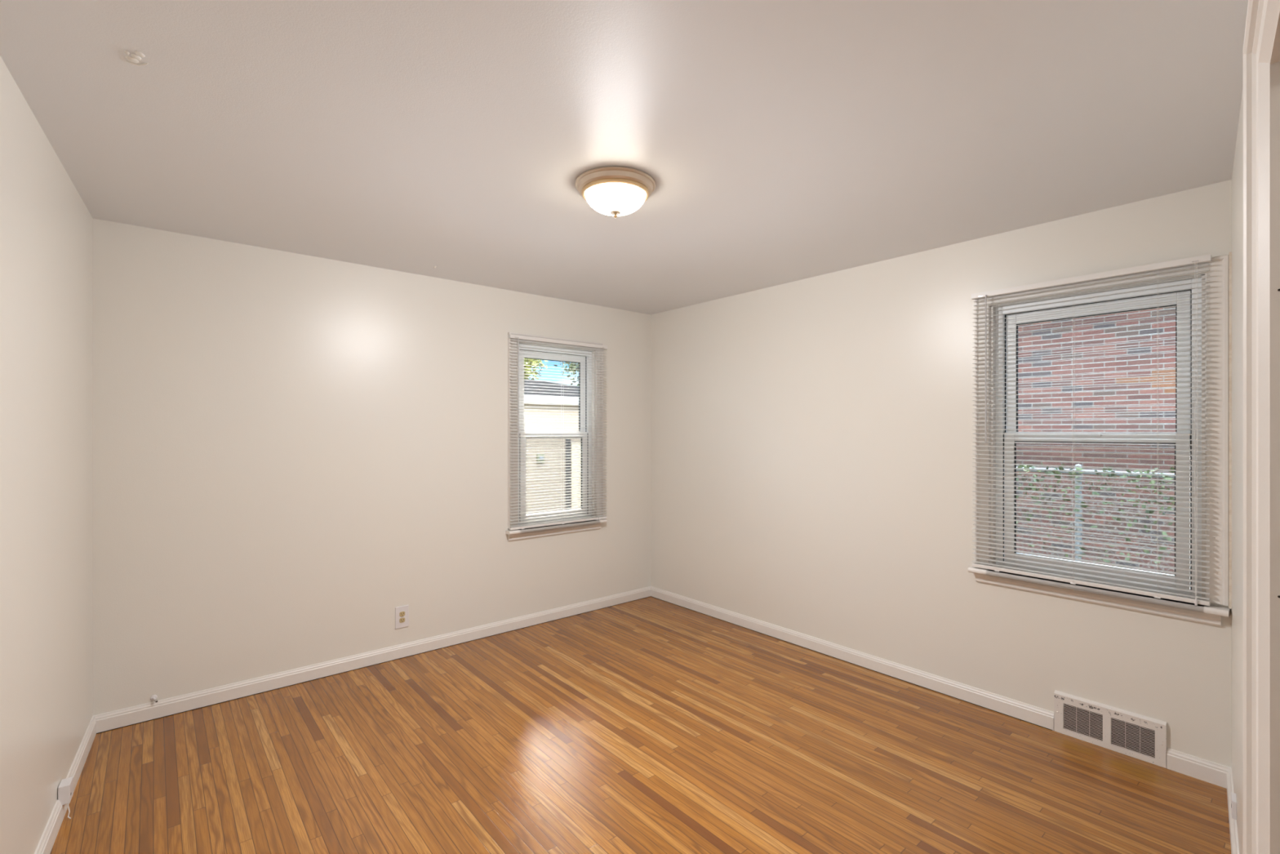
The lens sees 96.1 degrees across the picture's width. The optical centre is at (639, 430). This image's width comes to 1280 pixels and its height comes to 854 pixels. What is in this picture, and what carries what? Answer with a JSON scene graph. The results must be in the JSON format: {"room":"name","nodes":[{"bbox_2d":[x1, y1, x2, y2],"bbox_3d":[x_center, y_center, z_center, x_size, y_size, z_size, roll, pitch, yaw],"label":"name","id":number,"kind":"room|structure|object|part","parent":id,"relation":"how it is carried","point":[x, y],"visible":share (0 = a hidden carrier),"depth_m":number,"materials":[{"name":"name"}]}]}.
{"room":"empty bedroom","nodes":[
{"label":"empty bedroom","id":0,"kind":"room"},
{"bbox_2d":[0,55,93,853],"bbox_3d":[-1.449,0.215,1.017,0.200,2.440,4.112,0,0,-37],"label":"wall","id":1,"kind":"structure","parent":0,"point":[46,227],"depth_m":1.91,"materials":[{"name":"paint"}]},
{"bbox_2d":[34,715,96,853],"bbox_3d":[-1.427,1.393,1.166,0.014,0.084,3.898,0,0,-37],"label":"baseboard","id":2,"kind":"structure","parent":1,"relation":"attached to","point":[46,842],"depth_m":2.14,"materials":[{"name":"paint"}]},
{"bbox_2d":[57,776,73,818],"bbox_3d":[-2.134,1.370,2.141,0.035,0.126,0.067,0,0,-37],"label":"phone jack","id":3,"kind":"object","parent":1,"relation":"attached to","point":[65,788],"visible":0.94,"depth_m":2.12,"materials":[{"name":"white plastic"}]},
{"bbox_2d":[93,218,650,715],"bbox_3d":[-1.611,0.215,3.688,4.700,2.440,0.200,0,0,-40],"label":"wall","id":4,"kind":"structure","parent":0,"point":[292,452],"depth_m":3.30,"materials":[{"name":"paint"}]},
{"bbox_2d":[150,694,158,702],"bbox_3d":[-2.412,1.333,2.857,0.030,0.029,0.037,0,0,-40],"label":"stub","id":5,"kind":"object","parent":4,"relation":"attached to","point":[153,697],"visible":1,"depth_m":2.86,"materials":[{"name":"white plastic"}]},
{"bbox_2d":[395,604,408,628],"bbox_3d":[-1.505,1.179,3.641,0.083,0.136,0.009,0,0,-40],"label":"wall outlet","id":6,"kind":"object","parent":4,"relation":"attached to","point":[402,613],"visible":1,"depth_m":3.64,"materials":[{"name":"white plastic"}]},
{"bbox_2d":[399,611,404,616],"bbox_3d":[-1.503,1.159,3.639,0.033,0.029,0.004,0,0,-40],"label":"socket","id":7,"kind":"object","parent":6,"relation":"attached to","point":[401,613],"depth_m":3.64,"materials":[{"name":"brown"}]},
{"bbox_2d":[399,617,404,622],"bbox_3d":[-1.503,1.198,3.639,0.033,0.029,0.004,0,0,-40],"label":"socket","id":8,"kind":"object","parent":6,"relation":"attached to","point":[402,620],"depth_m":3.64,"materials":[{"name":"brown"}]},
{"bbox_2d":[505,332,607,541],"bbox_3d":[-0.648,0.045,4.405,0.858,1.492,0.179,0,0,-40],"label":"window","id":9,"kind":"structure","parent":4,"relation":"in","point":[531,532],"depth_m":4.42,"materials":[{"name":"paint"}]},
{"bbox_3d":[-0.676,-0.271,4.449,0.600,0.651,0.028,0,0,-40],"label":"sash","id":10,"kind":"part","parent":9,"relation":"part of","materials":[{"name":"white plastic"}]},
{"bbox_3d":[-0.657,0.345,4.427,0.600,0.668,0.026,0,0,-40],"label":"sash","id":11,"kind":"part","parent":9,"relation":"part of","materials":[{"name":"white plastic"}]},
{"bbox_3d":[-0.674,0.037,4.447,0.679,1.351,0.081,0,0,-40],"label":"frame","id":12,"kind":"part","parent":9,"relation":"part of","materials":[{"name":"white plastic"}]},
{"bbox_2d":[508,333,607,529],"bbox_3d":[-0.594,0.015,4.362,0.861,1.394,0.042,0,0,-40],"label":"window blind","id":13,"kind":"object","parent":9,"relation":"attached to","point":[511,336],"visible":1,"depth_m":4.35,"materials":[{"name":"white plastic"}]},
{"bbox_3d":[-0.598,0.699,4.366,0.855,0.017,0.025,0,0,-40],"label":"rail","id":14,"kind":"part","parent":13,"relation":"part of","materials":[{"name":"white plastic"}]},
{"bbox_3d":[-0.324,0.013,4.572,0.009,1.349,0.003,0,0,-40],"label":"lift cord","id":15,"kind":"part","parent":13,"relation":"part of","materials":[{"name":"white fabric"}]},
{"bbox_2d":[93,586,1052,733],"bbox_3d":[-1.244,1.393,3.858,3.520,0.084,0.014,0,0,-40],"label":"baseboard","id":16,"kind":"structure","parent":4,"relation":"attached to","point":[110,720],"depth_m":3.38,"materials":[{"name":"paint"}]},
{"bbox_2d":[0,0,1248,314],"bbox_3d":[0.214,-1.065,1.528,4.700,0.120,5.857,0,0,-40],"label":"ceiling","id":17,"kind":"structure","parent":0,"point":[780,142],"depth_m":1.85,"materials":[{"name":"paint"}]},
{"bbox_2d":[124,50,148,66],"bbox_3d":[-1.359,-1.004,1.553,0.050,0.007,0.077,0,0,-40],"label":"residue","id":18,"kind":"object","parent":17,"relation":"attached to","point":[134,60],"visible":1,"depth_m":1.55,"materials":[{"name":"white"}]},
{"bbox_2d":[574,166,655,217],"bbox_3d":[-0.100,-0.935,2.349,0.328,0.139,0.328,0,0,-40],"label":"ceiling lamp","id":19,"kind":"object","parent":17,"relation":"attached to","point":[613,191],"visible":1,"depth_m":2.26,"materials":[{"name":"white glass"}]},
{"bbox_3d":[-0.100,-0.927,2.349,0.247,0.076,0.247,0,0,-40],"label":"lamp shade","id":20,"kind":"part","parent":19,"relation":"part of","materials":[{"name":"white glass"}]},
{"bbox_2d":[49,596,1231,853],"bbox_3d":[0.214,1.495,1.528,4.700,0.120,5.857,0,0,-40],"label":"floor","id":21,"kind":"structure","parent":0,"point":[650,725],"depth_m":2.46,"materials":[{"name":"brown wood"}]},
{"bbox_2d":[650,179,1231,767],"bbox_3d":[1.998,0.215,2.904,0.200,2.440,5.657,0,0,-40],"label":"wall","id":22,"kind":"structure","parent":0,"point":[811,468],"depth_m":3.40,"materials":[{"name":"paint"}]},
{"bbox_2d":[650,586,1229,788],"bbox_3d":[1.228,1.393,3.649,0.014,0.084,3.525,0,0,-40],"label":"baseboard","id":23,"kind":"structure","parent":22,"relation":"attached to","point":[1202,769],"depth_m":3.22,"materials":[{"name":"paint"}]},
{"bbox_2d":[968,254,1230,626],"bbox_3d":[2.081,0.045,2.690,0.179,1.492,0.951,0,0,-40],"label":"window","id":24,"kind":"structure","parent":22,"relation":"in","point":[1218,362],"depth_m":2.53,"materials":[{"name":"paint"}]},
{"bbox_2d":[971,253,1211,605],"bbox_3d":[2.015,0.001,2.660,0.042,1.420,0.888,0,0,-40],"label":"window blind","id":25,"kind":"object","parent":24,"relation":"attached to","point":[1206,258],"visible":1,"depth_m":2.61,"materials":[{"name":"white plastic"}]},
{"bbox_3d":[2.020,0.699,2.664,0.025,0.017,0.882,0,0,-40],"label":"rail","id":26,"kind":"part","parent":25,"relation":"part of","materials":[{"name":"white plastic"}]},
{"bbox_3d":[2.264,-0.001,2.344,0.003,1.377,0.009,0,0,-40],"label":"lift cord","id":27,"kind":"part","parent":25,"relation":"part of","materials":[{"name":"white fabric"}]},
{"bbox_3d":[2.104,0.345,2.699,0.026,0.668,0.693,0,0,-40],"label":"sash","id":28,"kind":"part","parent":24,"relation":"part of","materials":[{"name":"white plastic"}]},
{"bbox_3d":[2.126,-0.271,2.718,0.028,0.651,0.693,0,0,-40],"label":"sash","id":29,"kind":"part","parent":24,"relation":"part of","materials":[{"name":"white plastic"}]},
{"bbox_3d":[2.123,0.037,2.716,0.081,1.351,0.772,0,0,-40],"label":"frame","id":30,"kind":"part","parent":24,"relation":"part of","materials":[{"name":"white plastic"}]},
{"bbox_2d":[1053,689,1166,768],"bbox_3d":[2.111,1.339,2.601,0.018,0.191,0.398,0,0,-40],"label":"air vent","id":31,"kind":"object","parent":22,"relation":"in","point":[1140,736],"visible":1,"depth_m":2.59,"materials":[{"name":"metal"}]},
{"bbox_2d":[1063,703,1102,741],"bbox_3d":[2.051,1.349,2.667,0.008,0.121,0.148,0,0,-40],"label":"grille","id":32,"kind":"object","parent":31,"relation":"attached to","point":[1080,721],"depth_m":2.67,"materials":[{"name":"metal"}]},
{"bbox_2d":[1111,717,1155,758],"bbox_3d":[2.166,1.349,2.531,0.008,0.121,0.149,0,0,-40],"label":"grille","id":33,"kind":"object","parent":31,"relation":"attached to","point":[1130,736],"depth_m":2.53,"materials":[{"name":"metal"}]},
{"bbox_2d":[1231,86,1243,853],"bbox_3d":[1.071,0.215,0.888,0.119,2.440,3.848,0,0,44],"label":"wall","id":34,"kind":"structure","parent":0,"point":[1237,169],"depth_m":1.95,"materials":[{"name":"paint"}]},
{"bbox_2d":[1228,251,1231,608],"bbox_3d":[2.361,-0.001,2.301,0.022,1.421,0.008,0,0,-40],"label":"trim","id":35,"kind":"structure","parent":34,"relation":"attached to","point":[1229,253],"depth_m":2.29,"materials":[{"name":"paint"}]},
{"bbox_2d":[1226,767,1239,853],"bbox_3d":[1.045,1.393,0.957,0.014,0.084,3.786,0,0,44],"label":"baseboard","id":36,"kind":"structure","parent":34,"relation":"attached to","point":[1233,822],"depth_m":2.01,"materials":[{"name":"paint"}]},
{"bbox_2d":[1231,791,1236,819],"bbox_3d":[2.058,1.300,1.995,0.012,0.060,0.070,0,0,44],"label":"jack plate","id":37,"kind":"object","parent":34,"relation":"attached to","point":[1233,799],"visible":1,"depth_m":1.97,"materials":[{"name":"white plastic"}]},
{"bbox_2d":[1243,0,1279,853],"bbox_3d":[0.848,0.356,0.678,0.154,2.158,1.002,0,0,44],"label":"door frame","id":38,"kind":"structure","parent":34,"relation":"in","point":[1261,44],"depth_m":1.03,"materials":[{"name":"paint"}]},
{"label":"outside","id":39,"kind":"structure","parent":0,"visible":0},
{"bbox_3d":[1.775,1.985,21.139,90.000,0.200,90.000,0,0,-40],"label":"ground","id":40,"kind":"structure","parent":39,"visible":0},
{"bbox_2d":[524,358,547,379],"bbox_3d":[-3.807,-0.483,17.245,2.496,4.745,2.263,0,0,10],"label":"tree","id":41,"kind":"object","parent":40,"relation":"on","point":[526,362],"visible":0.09,"depth_m":16.87,"materials":[{"name":"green plant"}]},
{"bbox_2d":[524,378,581,514],"bbox_3d":[-4.386,0.380,11.232,9.400,3.010,5.660,0,0,-40],"label":"neighboring building","id":42,"kind":"structure","parent":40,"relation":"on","point":[571,388],"depth_m":10.11,"materials":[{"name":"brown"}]},
{"bbox_2d":[536,454,544,463],"bbox_3d":[-1.712,0.490,9.927,0.130,0.150,0.082,0,0,-40],"label":"utility box","id":43,"kind":"object","parent":42,"relation":"attached to","point":[537,456],"visible":0.8,"depth_m":9.90,"materials":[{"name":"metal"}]},
{"bbox_2d":[553,361,578,386],"bbox_3d":[-1.299,-0.656,17.047,2.688,5.090,2.745,0,0,-40],"label":"tree","id":44,"kind":"object","parent":40,"relation":"on","point":[575,366],"visible":0.06,"depth_m":16.84,"materials":[{"name":"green plant"}]},
{"bbox_2d":[565,439,581,510],"bbox_3d":[-0.654,1.005,8.612,1.053,1.760,0.056,0,0,-40],"label":"gate","id":45,"kind":"object","parent":40,"relation":"on","point":[567,443],"visible":0.11,"depth_m":8.34,"materials":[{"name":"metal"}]},
{"bbox_3d":[-1.035,1.005,8.290,0.056,1.760,0.056,0,0,-40],"label":"post","id":46,"kind":"part","parent":45,"relation":"part of","materials":[{"name":"black metal"}]},
{"bbox_3d":[-0.625,0.995,8.637,0.975,1.620,0.024,0,0,-40],"label":"board panel","id":47,"kind":"part","parent":45,"relation":"part of","materials":[{"name":"beige wood"}]},
{"bbox_2d":[1016,463,1174,573],"bbox_3d":[3.629,1.085,5.030,0.079,1.600,8.003,0,0,-40],"label":"fence","id":48,"kind":"object","parent":40,"relation":"on","point":[1077,464],"visible":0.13,"depth_m":4.86,"materials":[{"name":"grey"}]},
{"bbox_3d":[3.742,1.085,4.914,0.056,1.600,0.056,0,0,-40],"label":"post","id":49,"kind":"part","parent":48,"relation":"part of","materials":[{"name":"grey"}]},
{"bbox_2d":[1016,462,1174,567],"bbox_3d":[3.554,1.089,4.973,0.154,1.642,6.043,0,0,-40],"label":"climbing vine","id":50,"kind":"object","parent":48,"relation":"attached to","point":[1167,477],"visible":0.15,"depth_m":4.69,"materials":[{"name":"green plant"}]},
{"bbox_3d":[3.425,1.117,5.182,0.030,1.536,0.156,0,0,-40],"label":"stem","id":51,"kind":"part","parent":50,"relation":"part of","materials":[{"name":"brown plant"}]},
{"bbox_3d":[3.615,0.350,5.018,0.042,0.040,8.000,0,0,-40],"label":"rail","id":52,"kind":"part","parent":48,"relation":"part of","materials":[{"name":"grey"}]},
{"bbox_2d":[1016,306,1175,574],"bbox_3d":[8.001,-1.215,9.380,8.010,6.200,14.800,0,0,-40],"label":"brick house","id":53,"kind":"structure","parent":40,"relation":"on","point":[1136,352],"depth_m":6.96,"materials":[{"name":"red brick"}]}
]}

